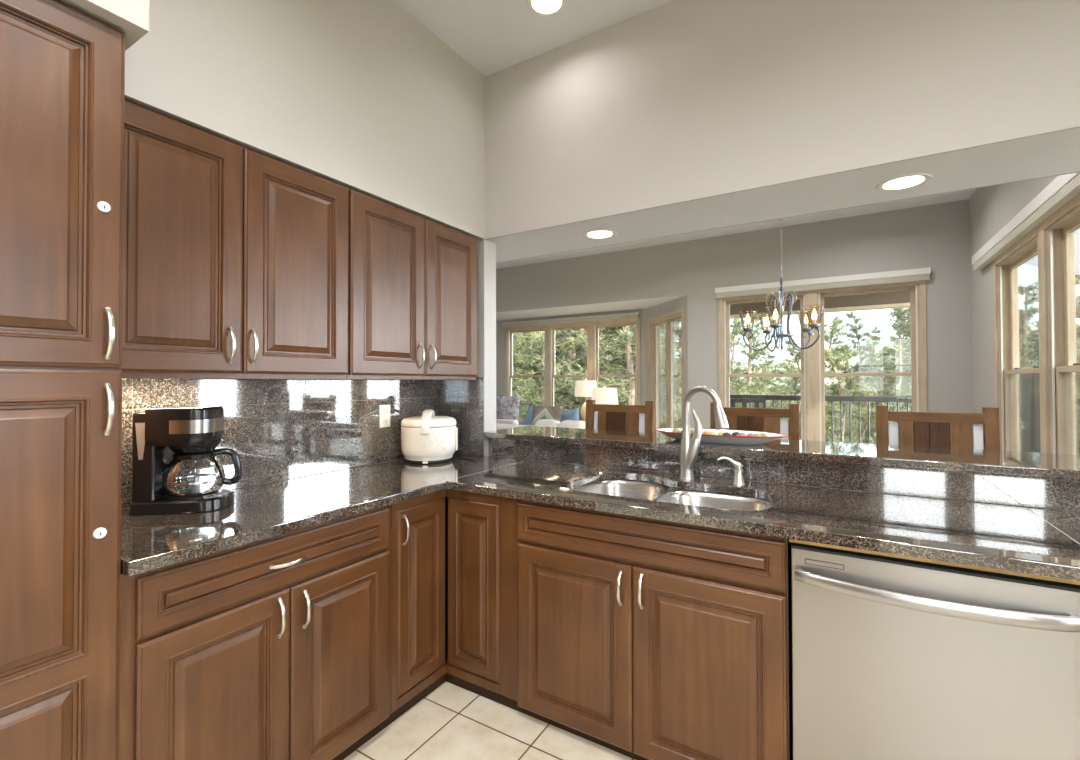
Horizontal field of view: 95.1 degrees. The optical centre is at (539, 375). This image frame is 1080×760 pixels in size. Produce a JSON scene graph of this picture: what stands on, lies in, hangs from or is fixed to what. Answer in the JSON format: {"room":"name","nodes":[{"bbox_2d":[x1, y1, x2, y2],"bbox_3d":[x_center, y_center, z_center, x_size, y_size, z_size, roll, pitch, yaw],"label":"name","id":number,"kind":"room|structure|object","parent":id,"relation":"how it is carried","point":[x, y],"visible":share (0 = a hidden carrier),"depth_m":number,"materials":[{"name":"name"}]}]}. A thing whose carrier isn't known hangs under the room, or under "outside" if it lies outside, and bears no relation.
{"room":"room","nodes":[
{"label":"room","id":0,"kind":"room"},
{"bbox_2d":[57,0,148,50],"bbox_3d":[-1.882,-1.310,0.339,0.650,0.903,2.465,-1,-1,31],"label":"trim","id":1,"kind":"structure","parent":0,"point":[130,17],"depth_m":1.18,"materials":[{"name":"grey paint"}]},
{"bbox_2d":[124,0,484,239],"bbox_3d":[-0.922,-1.269,2.212,0.352,0.943,1.735,-1,-1,31],"label":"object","id":2,"kind":"structure","parent":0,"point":[361,96],"depth_m":2.00,"materials":[{"name":"grey paint"}]},
{"bbox_2d":[344,682,634,759],"bbox_3d":[0.079,1.389,0.206,4.300,0.080,4.320,-1,-1,31],"label":"floor","id":3,"kind":"structure","parent":0,"point":[452,722],"depth_m":1.87,"materials":[{"name":"tile"}]},
{"bbox_2d":[0,0,124,759],"bbox_3d":[-1.373,0.260,1.147,0.642,2.205,0.460,-1,-1,31],"label":"pantry cabinet","id":4,"kind":"object","parent":3,"relation":"on","point":[62,68],"visible":1,"depth_m":1.10,"materials":[{"name":"brown wood"}]},
{"bbox_2d":[119,504,390,759],"bbox_3d":[-1.025,0.930,1.698,0.632,0.878,0.851,-1,-1,31],"label":"base cabinet","id":5,"kind":"object","parent":3,"relation":"on","point":[278,647],"visible":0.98,"depth_m":1.49,"materials":[{"name":"brown wood"}]},
{"bbox_2d":[387,489,521,725],"bbox_3d":[-0.431,0.937,2.359,0.964,0.878,0.894,-1,-1,31],"label":"base cabinet","id":6,"kind":"object","parent":3,"relation":"on","point":[454,552],"visible":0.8,"depth_m":2.07,"materials":[{"name":"brown wood"}]},
{"bbox_2d":[517,479,792,759],"bbox_3d":[0.468,0.930,1.967,0.978,0.878,0.632,-1,-1,31],"label":"base cabinet","id":7,"kind":"object","parent":3,"relation":"on","point":[639,638],"visible":0.94,"depth_m":1.69,"materials":[{"name":"brown wood"}]},
{"bbox_2d":[789,539,1079,759],"bbox_3d":[1.150,0.914,1.533,0.628,0.857,0.650,-1,-1,31],"label":"dishwasher","id":8,"kind":"object","parent":3,"relation":"on","point":[895,657],"visible":0.98,"depth_m":1.29,"materials":[{"name":"silver metal"}]},
{"bbox_2d":[791,542,1079,585],"bbox_3d":[1.170,0.922,1.568,0.618,0.842,0.568,-1,-1,31],"label":"tub","id":9,"kind":"object","parent":8,"relation":"in","point":[1059,581],"depth_m":1.29,"materials":[{"name":"silver metal"}]},
{"bbox_3d":[1.686,0.919,1.230,0.600,0.878,0.632,-1,-1,31],"label":"base cabinet","id":10,"kind":"object","parent":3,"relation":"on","visible":0},
{"bbox_2d":[121,454,1079,580],"bbox_3d":[0.298,0.466,1.453,3.193,0.033,1.792,-1,-1,31],"label":"countertop","id":11,"kind":"structure","parent":10,"relation":"on","point":[1042,542],"depth_m":1.61,"materials":[{"name":"stone"}]},
{"bbox_2d":[130,405,241,515],"bbox_3d":[-1.204,0.282,1.714,0.286,0.347,0.196,0,-1,-11],"label":"coffee maker","id":12,"kind":"object","parent":11,"relation":"on","point":[162,437],"visible":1,"depth_m":1.63,"materials":[{"name":"black plastic"}]},
{"bbox_2d":[401,409,476,463],"bbox_3d":[-0.573,0.326,2.727,0.376,0.281,0.307,0,-1,-23],"label":"rice cooker","id":13,"kind":"object","parent":11,"relation":"on","point":[427,438],"visible":1,"depth_m":2.60,"materials":[{"name":"beige plastic"}]},
{"bbox_2d":[573,479,774,510],"bbox_3d":[0.521,0.581,1.997,0.830,0.184,0.507,-1,-1,31],"label":"sink","id":14,"kind":"object","parent":11,"relation":"in","point":[636,489],"visible":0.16,"depth_m":2.09,"materials":[{"name":"silver metal"}]},
{"bbox_2d":[679,386,728,479],"bbox_3d":[0.707,0.251,2.136,0.069,0.412,0.241,0,-1,-39],"label":"faucet","id":15,"kind":"object","parent":11,"relation":"on","point":[689,448],"visible":1,"depth_m":2.17,"materials":[{"name":"silver metal"}]},
{"bbox_2d":[717,457,744,484],"bbox_3d":[0.803,0.399,2.073,0.106,0.114,0.048,0,-1,0],"label":"soap dispenser","id":16,"kind":"object","parent":11,"relation":"on","point":[738,477],"visible":1,"depth_m":2.06,"materials":[{"name":"silver metal"}]},
{"bbox_2d":[496,309,644,413],"bbox_3d":[-0.140,0.235,8.477,4.175,2.430,0.120,-1,-1,31],"label":"wall","id":17,"kind":"structure","parent":0,"point":[500,385],"depth_m":8.34,"materials":[{"name":"grey paint"}]},
{"bbox_2d":[504,317,640,424],"bbox_3d":[0.469,0.009,8.090,2.490,1.740,0.155,-1,-1,31],"label":"window","id":18,"kind":"structure","parent":17,"relation":"in","point":[592,327],"depth_m":8.13,"materials":[{"name":"brown wood"}]},
{"bbox_2d":[502,312,639,326],"bbox_3d":[0.417,-0.894,8.039,2.500,0.075,0.066,-1,-1,31],"label":"window blind","id":19,"kind":"object","parent":18,"relation":"attached to","point":[624,315],"visible":1,"depth_m":7.94,"materials":[{"name":"white"}]},
{"bbox_2d":[496,295,685,320],"bbox_3d":[0.170,-1.024,7.825,5.400,0.070,0.998,-1,-1,31],"label":"ceiling","id":20,"kind":"structure","parent":0,"point":[641,303],"depth_m":7.44,"materials":[{"name":"white paint"}]},
{"bbox_2d":[645,295,687,400],"bbox_3d":[1.773,0.210,6.801,0.120,2.430,1.202,0,-1,-14],"label":"wall","id":21,"kind":"structure","parent":0,"point":[679,303],"depth_m":6.72,"materials":[{"name":"grey paint"}]},
{"bbox_2d":[648,309,684,432],"bbox_3d":[1.772,0.165,6.776,0.134,2.020,1.010,0,-1,-14],"label":"window","id":22,"kind":"structure","parent":21,"relation":"in","point":[666,335],"depth_m":6.78,"materials":[{"name":"brown wood"}]},
{"bbox_2d":[395,0,976,268],"bbox_3d":[-0.545,-1.776,3.471,8.900,0.100,9.400,-1,-1,31],"label":"ceiling","id":23,"kind":"structure","parent":0,"point":[493,36],"depth_m":2.52,"materials":[{"name":"white paint"}]},
{"bbox_2d":[526,0,566,16],"bbox_3d":[0.031,-1.738,2.304,0.190,0.006,0.190,-1,-1,31],"label":"recessed light","id":24,"kind":"object","parent":23,"relation":"in","point":[541,8],"visible":1,"depth_m":2.33,"materials":[{"name":"white"}]},
{"bbox_2d":[739,219,824,351],"bbox_3d":[1.801,-0.958,3.705,0.577,1.550,0.566,-1,-1,31],"label":"chandelier","id":25,"kind":"object","parent":23,"relation":"hanging from","point":[778,298],"visible":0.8,"depth_m":3.71,"materials":[{"name":"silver metal"}]},
{"bbox_2d":[496,199,971,428],"bbox_3d":[0.980,-0.130,6.809,7.825,3.115,0.120,-1,-1,31],"label":"wall","id":26,"kind":"structure","parent":0,"point":[935,236],"depth_m":5.68,"materials":[{"name":"grey paint"}]},
{"bbox_2d":[718,280,926,440],"bbox_3d":[3.056,0.067,5.529,2.010,2.090,0.155,-1,-1,31],"label":"window","id":27,"kind":"structure","parent":26,"relation":"in","point":[812,374],"depth_m":5.47,"materials":[{"name":"brown wood"}]},
{"bbox_2d":[715,267,930,297],"bbox_3d":[3.017,-1.009,5.471,2.070,0.120,0.066,-1,-1,31],"label":"window blind","id":28,"kind":"object","parent":27,"relation":"attached to","point":[919,274],"visible":1,"depth_m":5.36,"materials":[{"name":"white"}]},
{"bbox_2d":[461,0,1079,456],"bbox_3d":[1.297,-0.188,2.164,4.420,3.115,0.502,-1,-1,31],"label":"wall","id":29,"kind":"structure","parent":0,"point":[676,117],"depth_m":2.14,"materials":[{"name":"grey paint"}]},
{"bbox_2d":[439,377,483,456],"bbox_3d":[-0.468,0.240,2.930,0.341,0.455,0.008,-1,-1,31],"label":"tile backsplash","id":30,"kind":"structure","parent":29,"relation":"attached to","point":[462,400],"depth_m":2.90,"materials":[{"name":"black stone"}]},
{"bbox_2d":[583,229,616,239],"bbox_3d":[0.335,-0.788,2.766,0.190,0.006,0.190,-1,-1,31],"label":"recessed light","id":31,"kind":"object","parent":29,"relation":"in","point":[596,234],"visible":1,"depth_m":2.76,"materials":[{"name":"white"}]},
{"bbox_2d":[876,173,932,191],"bbox_3d":[1.511,-0.799,2.054,0.190,0.006,0.190,-1,-1,31],"label":"recessed light","id":32,"kind":"object","parent":29,"relation":"in","point":[907,181],"visible":1,"depth_m":2.04,"materials":[{"name":"white"}]},
{"bbox_2d":[492,456,1079,512],"bbox_3d":[0.953,0.859,2.187,2.850,1.024,0.115,-1,-1,31],"label":"wall","id":33,"kind":"structure","parent":0,"point":[492,456],"depth_m":1.99,"materials":[{"name":"stone"}]},
{"bbox_2d":[483,426,1079,479],"bbox_3d":[1.011,0.330,2.291,2.838,0.032,0.477,-1,-1,31],"label":"countertop","id":34,"kind":"structure","parent":33,"relation":"on","point":[1029,464],"depth_m":2.03,"materials":[{"name":"stone"}]},
{"bbox_2d":[654,428,786,444],"bbox_3d":[0.837,0.291,2.343,0.609,0.048,0.298,-1,-1,33],"label":"platter","id":35,"kind":"object","parent":34,"relation":"on","point":[714,439],"visible":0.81,"depth_m":2.24,"materials":[{"name":"white ceramic"}]},
{"bbox_2d":[672,428,680,432],"bbox_3d":[0.680,0.282,2.469,0.041,0.036,0.042,-1,-1,31],"label":"decorative ball","id":36,"kind":"object","parent":35,"relation":"on","point":[677,430],"visible":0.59,"depth_m":2.46,"materials":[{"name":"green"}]},
{"bbox_2d":[489,438,1079,511],"bbox_3d":[0.918,0.401,2.140,2.843,0.108,0.008,-1,-1,31],"label":"tile backsplash","id":37,"kind":"structure","parent":33,"relation":"attached to","point":[1038,492],"depth_m":1.98,"materials":[{"name":"black stone"}]},
{"bbox_2d":[730,291,909,318],"bbox_3d":[3.889,-1.255,6.731,3.300,0.490,2.720,-1,-1,31],"label":"ceiling","id":38,"kind":"structure","parent":0,"point":[900,299],"depth_m":7.57,"materials":[{"name":"brown"}]},
{"bbox_2d":[969,176,1079,425],"bbox_3d":[3.333,-0.179,3.268,0.120,3.115,3.500,-1,-1,31],"label":"wall","id":39,"kind":"structure","parent":0,"point":[992,208],"depth_m":4.29,"materials":[{"name":"grey paint"}]},
{"bbox_2d":[993,224,1042,452],"bbox_3d":[3.474,0.067,3.530,0.155,2.040,1.110,-1,-1,31],"label":"window","id":40,"kind":"structure","parent":39,"relation":"in","point":[1017,299],"depth_m":3.72,"materials":[{"name":"brown wood"}]},
{"bbox_2d":[972,172,1079,270],"bbox_3d":[3.231,-1.018,3.298,0.066,0.135,2.670,-1,-1,31],"label":"window blind","id":41,"kind":"object","parent":39,"relation":"attached to","point":[1063,188],"visible":1,"depth_m":3.11,"materials":[{"name":"white"}]},
{"bbox_2d":[1040,193,1079,454],"bbox_3d":[2.904,0.057,2.590,0.155,2.040,1.110,-1,-1,31],"label":"window","id":42,"kind":"structure","parent":39,"relation":"in","point":[1059,242],"depth_m":2.98,"materials":[{"name":"brown wood"}]},
{"bbox_3d":[-1.760,-0.192,1.267,0.120,3.115,4.200,-1,-1,31],"label":"wall","id":43,"kind":"structure","parent":0,"visible":0},
{"bbox_2d":[120,100,348,379],"bbox_3d":[-1.146,-0.390,1.784,0.382,0.808,0.841,-1,-1,31],"label":"upper cabinet","id":44,"kind":"object","parent":43,"relation":"attached to","point":[236,257],"visible":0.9,"depth_m":1.64,"materials":[{"name":"brown wood"}]},
{"bbox_2d":[121,379,438,508],"bbox_3d":[-1.074,0.233,2.270,0.008,0.455,1.763,-1,-1,31],"label":"tile backsplash","id":45,"kind":"structure","parent":43,"relation":"attached to","point":[279,429],"depth_m":2.19,"materials":[{"name":"grey stone"}]},
{"bbox_2d":[379,405,389,427],"bbox_3d":[-0.832,0.218,2.653,0.009,0.120,0.072,-1,-1,31],"label":"wall outlet","id":46,"kind":"object","parent":45,"relation":"attached to","point":[384,410],"visible":1,"depth_m":2.64,"materials":[{"name":"white plastic"}]},
{"bbox_2d":[346,188,476,379],"bbox_3d":[-0.705,-0.382,2.511,0.382,0.808,0.858,-1,-1,31],"label":"upper cabinet","id":47,"kind":"object","parent":43,"relation":"attached to","point":[413,277],"visible":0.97,"depth_m":2.33,"materials":[{"name":"brown wood"}]},
{"bbox_3d":[5.077,1.478,5.947,6.300,0.100,2.680,-1,-1,31],"label":"deck","id":48,"kind":"object","parent":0,"visible":0},
{"bbox_2d":[730,398,765,407],"bbox_3d":[3.199,0.903,7.707,0.600,1.100,0.520,0,-1,23],"label":"patio chair","id":49,"kind":"object","parent":48,"relation":"on","point":[744,402],"visible":0.17,"depth_m":7.47,"materials":[{"name":"grey metal"}]},
{"bbox_2d":[730,395,911,443],"bbox_3d":[5.337,0.875,7.158,5.200,1.135,0.090,-1,-1,31],"label":"deck railing","id":50,"kind":"object","parent":48,"relation":"on","point":[868,399],"visible":0.1,"depth_m":7.52,"materials":[{"name":"grey metal"}]},
{"bbox_3d":[0.179,1.454,5.581,7.900,0.080,4.980,-1,-1,31],"label":"floor","id":51,"kind":"structure","parent":0,"visible":0},
{"bbox_2d":[496,419,517,424],"bbox_3d":[-0.578,1.066,8.055,0.950,0.760,0.820,-1,-1,31],"label":"armchair","id":52,"kind":"object","parent":51,"relation":"on","point":[499,421],"visible":0.02,"depth_m":7.56,"materials":[{"name":"white fabric"}]},
{"bbox_2d":[496,395,508,418],"bbox_3d":[-0.687,0.587,8.161,0.360,0.517,0.151,0,-1,27],"label":"pillow","id":53,"kind":"object","parent":52,"relation":"on","point":[497,397],"visible":0.23,"depth_m":8.10,"materials":[{"name":"fabric"}]},
{"bbox_2d":[499,396,519,424],"bbox_3d":[-0.493,0.584,7.903,0.360,0.517,0.151,0,-1,23],"label":"pillow","id":54,"kind":"object","parent":52,"relation":"on","point":[509,406],"visible":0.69,"depth_m":7.84,"materials":[{"name":"fabric"}]},
{"bbox_2d":[496,419,584,429],"bbox_3d":[0.052,0.996,6.587,1.550,0.860,0.900,-1,-1,31],"label":"sofa","id":55,"kind":"object","parent":51,"relation":"on","point":[543,422],"visible":0.14,"depth_m":6.20,"materials":[{"name":"white fabric"}]},
{"bbox_2d":[521,405,532,424],"bbox_3d":[-0.079,0.684,6.810,0.531,0.546,0.189,-1,-1,31],"label":"pillow","id":56,"kind":"object","parent":55,"relation":"on","point":[527,420],"visible":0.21,"depth_m":6.81,"materials":[{"name":"blue fabric"}]},
{"bbox_2d":[532,405,562,424],"bbox_3d":[0.079,0.626,6.540,0.460,0.450,0.174,-1,-1,31],"label":"pillow","id":57,"kind":"object","parent":55,"relation":"on","point":[539,412],"visible":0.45,"depth_m":6.51,"materials":[{"name":"multicoloured fabric"}]},
{"bbox_2d":[535,419,559,426],"bbox_3d":[0.106,0.723,6.312,0.340,0.320,0.240,-1,-1,31],"label":"cushion","id":58,"kind":"object","parent":55,"relation":"on","point":[543,422],"depth_m":6.22,"materials":[{"name":"white fabric"}]},
{"bbox_2d":[561,408,578,421],"bbox_3d":[0.349,0.670,6.551,0.468,0.490,0.189,-1,-1,31],"label":"pillow","id":59,"kind":"object","parent":55,"relation":"on","point":[573,414],"visible":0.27,"depth_m":6.50,"materials":[{"name":"blue fabric"}]},
{"bbox_2d":[559,420,584,428],"bbox_3d":[0.426,0.720,6.118,0.390,0.320,0.240,-1,-1,31],"label":"cushion","id":60,"kind":"object","parent":55,"relation":"on","point":[568,423],"depth_m":6.03,"materials":[{"name":"white fabric"}]},
{"bbox_2d":[585,400,654,431],"bbox_3d":[0.431,0.777,3.194,0.486,1.215,0.495,-1,-1,31],"label":"bar stool","id":61,"kind":"object","parent":51,"relation":"on","point":[609,416],"visible":0.25,"depth_m":3.35,"materials":[{"name":"brown wood"}]},
{"bbox_2d":[710,402,799,439],"bbox_3d":[1.160,0.770,2.753,0.486,1.215,0.495,-1,-1,31],"label":"bar stool","id":62,"kind":"object","parent":51,"relation":"on","point":[747,419],"visible":0.12,"depth_m":2.89,"materials":[{"name":"brown wood"}]},
{"bbox_2d":[876,405,999,450],"bbox_3d":[1.887,0.763,2.312,0.486,1.215,0.495,-1,-1,31],"label":"bar stool","id":63,"kind":"object","parent":51,"relation":"on","point":[925,429],"visible":0.21,"depth_m":2.47,"materials":[{"name":"brown wood"}]},
{"bbox_3d":[0.695,1.085,7.424,0.360,0.700,0.360,-1,-1,31],"label":"side table","id":64,"kind":"object","parent":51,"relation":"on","visible":0},
{"bbox_2d":[574,379,596,420],"bbox_3d":[0.694,0.395,7.433,0.350,0.680,0.350,-1,-1,31],"label":"table lamp","id":65,"kind":"object","parent":64,"relation":"on","point":[583,388],"visible":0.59,"depth_m":7.30,"materials":[{"name":"white fabric"}]},
{"bbox_3d":[0.764,1.140,5.803,0.360,0.550,0.360,-1,-1,31],"label":"side table","id":66,"kind":"object","parent":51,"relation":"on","visible":0},
{"bbox_2d":[592,386,618,404],"bbox_3d":[0.762,0.496,5.811,0.340,0.738,0.340,-1,-1,31],"label":"table lamp","id":67,"kind":"object","parent":66,"relation":"on","point":[604,395],"visible":0.4,"depth_m":5.68,"materials":[{"name":"beige fabric"}]},
{"label":"outside","id":68,"kind":"structure","parent":0,"visible":0},
{"bbox_3d":[12.343,6.039,24.341,120.000,2.657,130.000,-1,-1,31],"label":"ground","id":69,"kind":"structure","parent":68,"visible":0},
{"bbox_2d":[512,333,565,416],"bbox_3d":[-1.099,0.321,12.926,3.748,8.985,4.114,0,-1,-4],"label":"pine tree","id":70,"kind":"object","parent":69,"relation":"on","point":[515,365],"visible":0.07,"depth_m":12.44,"materials":[{"name":"green plant"}]},
{"bbox_2d":[512,333,567,418],"bbox_3d":[-0.697,-0.618,15.693,4.394,10.925,3.476,0,-1,9],"label":"pine tree","id":71,"kind":"object","parent":69,"relation":"on","point":[520,333],"visible":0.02,"depth_m":15.74,"materials":[{"name":"green plant"}]},
{"bbox_2d":[512,329,618,420],"bbox_3d":[0.074,-0.033,12.438,4.858,9.682,4.037,0,-1,1],"label":"pine tree","id":72,"kind":"object","parent":69,"relation":"on","point":[527,356],"visible":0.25,"depth_m":12.31,"materials":[{"name":"green plant"}]},
{"bbox_2d":[516,329,633,418],"bbox_3d":[1.169,-0.015,15.346,4.779,9.700,5.468,0,-1,26],"label":"pine tree","id":73,"kind":"object","parent":69,"relation":"on","point":[569,351],"visible":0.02,"depth_m":14.56,"materials":[{"name":"green plant"}]},
{"bbox_2d":[520,327,634,420],"bbox_3d":[1.067,0.060,13.266,3.821,9.500,3.023,0,-1,-35],"label":"pine tree","id":74,"kind":"object","parent":69,"relation":"on","point":[603,358],"visible":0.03,"depth_m":12.82,"materials":[{"name":"green plant"}]},
{"bbox_2d":[555,325,635,404],"bbox_3d":[2.240,0.189,13.015,3.854,9.241,4.637,0,-1,-27],"label":"pine tree","id":75,"kind":"object","parent":69,"relation":"on","point":[630,364],"visible":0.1,"depth_m":12.94,"materials":[{"name":"green plant"}]},
{"bbox_2d":[555,326,635,408],"bbox_3d":[2.036,-0.241,15.414,4.237,10.157,4.651,0,-1,-16],"label":"pine tree","id":76,"kind":"object","parent":69,"relation":"on","point":[618,328],"visible":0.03,"depth_m":15.19,"materials":[{"name":"green plant"}]},
{"bbox_2d":[600,327,635,402],"bbox_3d":[3.154,-1.691,21.129,5.505,13.202,6.624,-1,-1,35],"label":"pine tree","id":77,"kind":"object","parent":69,"relation":"on","point":[633,331],"visible":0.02,"depth_m":20.22,"materials":[{"name":"green plant"}]},
{"bbox_2d":[730,319,753,390],"bbox_3d":[8.089,0.997,22.012,3.259,7.813,3.577,-1,-1,35],"label":"pine tree","id":78,"kind":"object","parent":69,"relation":"on","point":[736,341],"visible":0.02,"depth_m":21.83,"materials":[{"name":"green plant"}]},
{"bbox_2d":[736,393,749,407],"bbox_3d":[5.111,2.609,12.937,2.003,4.375,1.825,0,-1,13],"label":"pine tree","id":79,"kind":"object","parent":69,"relation":"on","point":[739,405],"visible":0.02,"depth_m":12.89,"materials":[{"name":"green plant"}]},
{"bbox_2d":[730,318,757,393],"bbox_3d":[8.131,1.078,20.117,2.418,7.600,3.057,1,-1,-44],"label":"pine tree","id":80,"kind":"object","parent":69,"relation":"on","point":[732,337],"visible":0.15,"depth_m":20.03,"materials":[{"name":"green plant"}]},
{"bbox_2d":[730,317,800,429],"bbox_3d":[5.882,1.204,14.045,3.009,7.217,3.621,-1,-1,37],"label":"pine tree","id":81,"kind":"object","parent":69,"relation":"on","point":[752,354],"visible":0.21,"depth_m":13.74,"materials":[{"name":"green plant"}]},
{"bbox_2d":[751,353,788,426],"bbox_3d":[8.674,1.973,18.974,2.647,5.782,2.412,0,-1,-34],"label":"pine tree","id":82,"kind":"object","parent":69,"relation":"on","point":[769,354],"visible":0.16,"depth_m":19.02,"materials":[{"name":"green plant"}]},
{"bbox_2d":[767,393,780,408],"bbox_3d":[6.041,2.604,12.602,1.758,4.370,1.391,0,-1,-5],"label":"pine tree","id":83,"kind":"object","parent":69,"relation":"on","point":[776,405],"visible":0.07,"depth_m":12.55,"materials":[{"name":"green plant"}]},
{"bbox_2d":[766,377,788,434],"bbox_3d":[8.777,2.431,17.941,2.018,4.841,2.429,0,-1,10],"label":"pine tree","id":84,"kind":"object","parent":69,"relation":"on","point":[778,379],"visible":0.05,"depth_m":18.05,"materials":[{"name":"green plant"}]},
{"bbox_2d":[784,367,800,427],"bbox_3d":[11.778,2.220,23.752,2.655,5.389,3.038,0,-1,17],"label":"pine tree","id":85,"kind":"object","parent":69,"relation":"on","point":[785,382],"visible":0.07,"depth_m":23.89,"materials":[{"name":"green plant"}]},
{"bbox_2d":[760,337,831,437],"bbox_3d":[8.271,1.781,15.967,2.542,6.094,2.790,-1,-1,41],"label":"pine tree","id":86,"kind":"object","parent":69,"relation":"on","point":[793,351],"visible":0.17,"depth_m":15.85,"materials":[{"name":"green plant"}]},
{"bbox_2d":[792,329,844,433],"bbox_3d":[12.041,1.363,20.953,2.936,7.041,3.533,0,-1,-7],"label":"pine tree","id":87,"kind":"object","parent":69,"relation":"on","point":[828,391],"visible":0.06,"depth_m":20.80,"materials":[{"name":"green plant"}]},
{"bbox_2d":[825,395,843,441],"bbox_3d":[7.129,2.638,12.454,1.968,4.297,1.792,0,-1,-17],"label":"pine tree","id":88,"kind":"object","parent":69,"relation":"on","point":[828,426],"visible":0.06,"depth_m":12.44,"materials":[{"name":"green plant"}]},
{"bbox_2d":[794,315,886,443],"bbox_3d":[8.987,1.456,15.011,2.803,6.719,3.076,0,-1,26],"label":"pine tree","id":89,"kind":"object","parent":69,"relation":"on","point":[830,357],"visible":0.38,"depth_m":15.00,"materials":[{"name":"green plant"}]},
{"bbox_2d":[826,389,864,442],"bbox_3d":[7.854,2.552,12.508,1.421,4.465,1.796,0,-1,-27],"label":"pine tree","id":90,"kind":"object","parent":69,"relation":"on","point":[845,404],"visible":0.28,"depth_m":12.52,"materials":[{"name":"green plant"}]},
{"bbox_2d":[827,371,872,440],"bbox_3d":[11.956,2.306,19.005,2.562,5.105,2.129,0,-1,3],"label":"pine tree","id":91,"kind":"object","parent":69,"relation":"on","point":[850,381],"visible":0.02,"depth_m":18.81,"materials":[{"name":"green plant"}]},
{"bbox_2d":[835,343,876,436],"bbox_3d":[15.002,1.632,24.033,2.738,6.563,3.005,0,-1,-3],"label":"pine tree","id":92,"kind":"object","parent":69,"relation":"on","point":[846,363],"visible":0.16,"depth_m":24.11,"materials":[{"name":"green plant"}]},
{"bbox_2d":[832,311,891,439],"bbox_3d":[11.454,1.236,18.059,2.298,7.220,2.904,0,-1,9],"label":"pine tree","id":93,"kind":"object","parent":69,"relation":"on","point":[865,368],"visible":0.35,"depth_m":17.84,"materials":[{"name":"green plant"}]},
{"bbox_2d":[831,381,892,442],"bbox_3d":[8.593,2.446,12.975,2.146,4.688,1.955,0,-1,-32],"label":"pine tree","id":94,"kind":"object","parent":69,"relation":"on","point":[864,430],"visible":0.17,"depth_m":12.90,"materials":[{"name":"green plant"}]},
{"bbox_2d":[842,325,903,437],"bbox_3d":[14.431,1.359,20.983,2.936,7.041,3.533,0,-1,-37],"label":"pine tree","id":95,"kind":"object","parent":69,"relation":"on","point":[872,359],"visible":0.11,"depth_m":20.89,"materials":[{"name":"green plant"}]},
{"bbox_2d":[851,308,911,440],"bbox_3d":[10.767,1.197,14.770,2.904,7.220,2.298,0,-1,1],"label":"pine tree","id":96,"kind":"object","parent":69,"relation":"on","point":[896,384],"visible":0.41,"depth_m":14.95,"materials":[{"name":"green plant"}]},
{"bbox_2d":[873,352,890,402],"bbox_3d":[17.956,1.805,25.968,2.862,6.250,2.607,0,-1,-25],"label":"pine tree","id":97,"kind":"object","parent":69,"relation":"on","point":[881,358],"visible":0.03,"depth_m":25.96,"materials":[{"name":"green plant"}]},
{"bbox_2d":[870,402,903,443],"bbox_3d":[8.629,2.697,12.344,2.053,4.167,2.349,-1,-1,34],"label":"pine tree","id":98,"kind":"object","parent":69,"relation":"on","point":[894,405],"visible":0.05,"depth_m":12.44,"materials":[{"name":"green plant"}]},
{"bbox_2d":[871,308,911,409],"bbox_3d":[14.894,0.819,20.059,4.063,8.097,3.376,1,-1,-44],"label":"pine tree","id":99,"kind":"object","parent":69,"relation":"on","point":[907,309],"visible":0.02,"depth_m":19.86,"materials":[{"name":"green plant"}]},
{"bbox_2d":[873,308,910,436],"bbox_3d":[15.631,0.466,20.063,3.670,8.801,4.416,0,-1,-1],"label":"pine tree","id":100,"kind":"object","parent":69,"relation":"on","point":[900,308],"visible":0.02,"depth_m":20.43,"materials":[{"name":"green plant"}]},
{"bbox_2d":[873,320,911,420],"bbox_3d":[12.639,1.305,16.051,2.933,7.032,3.220,0,-1,-33],"label":"pine tree","id":101,"kind":"object","parent":69,"relation":"on","point":[907,331],"visible":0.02,"depth_m":16.41,"materials":[{"name":"green plant"}]},
{"bbox_2d":[883,384,911,411],"bbox_3d":[9.411,2.438,12.478,1.955,4.688,2.146,-1,-1,44],"label":"pine tree","id":102,"kind":"object","parent":69,"relation":"on","point":[910,386],"visible":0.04,"depth_m":12.61,"materials":[{"name":"green plant"}]},
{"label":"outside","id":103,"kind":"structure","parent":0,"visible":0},
{"bbox_2d":[730,338,908,418],"bbox_3d":[8.349,6.460,199.210,332.000,32.196,175.000,-1,-1,31],"label":"hill","id":104,"kind":"structure","parent":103,"point":[881,345],"depth_m":116.52,"materials":[{"name":"white"}]},
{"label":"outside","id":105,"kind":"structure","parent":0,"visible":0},
{"bbox_2d":[567,308,906,370],"bbox_3d":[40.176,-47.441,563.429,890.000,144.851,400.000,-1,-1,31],"label":"sky","id":106,"kind":"structure","parent":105,"point":[870,319],"depth_m":373.19,"materials":[{"name":"white"}]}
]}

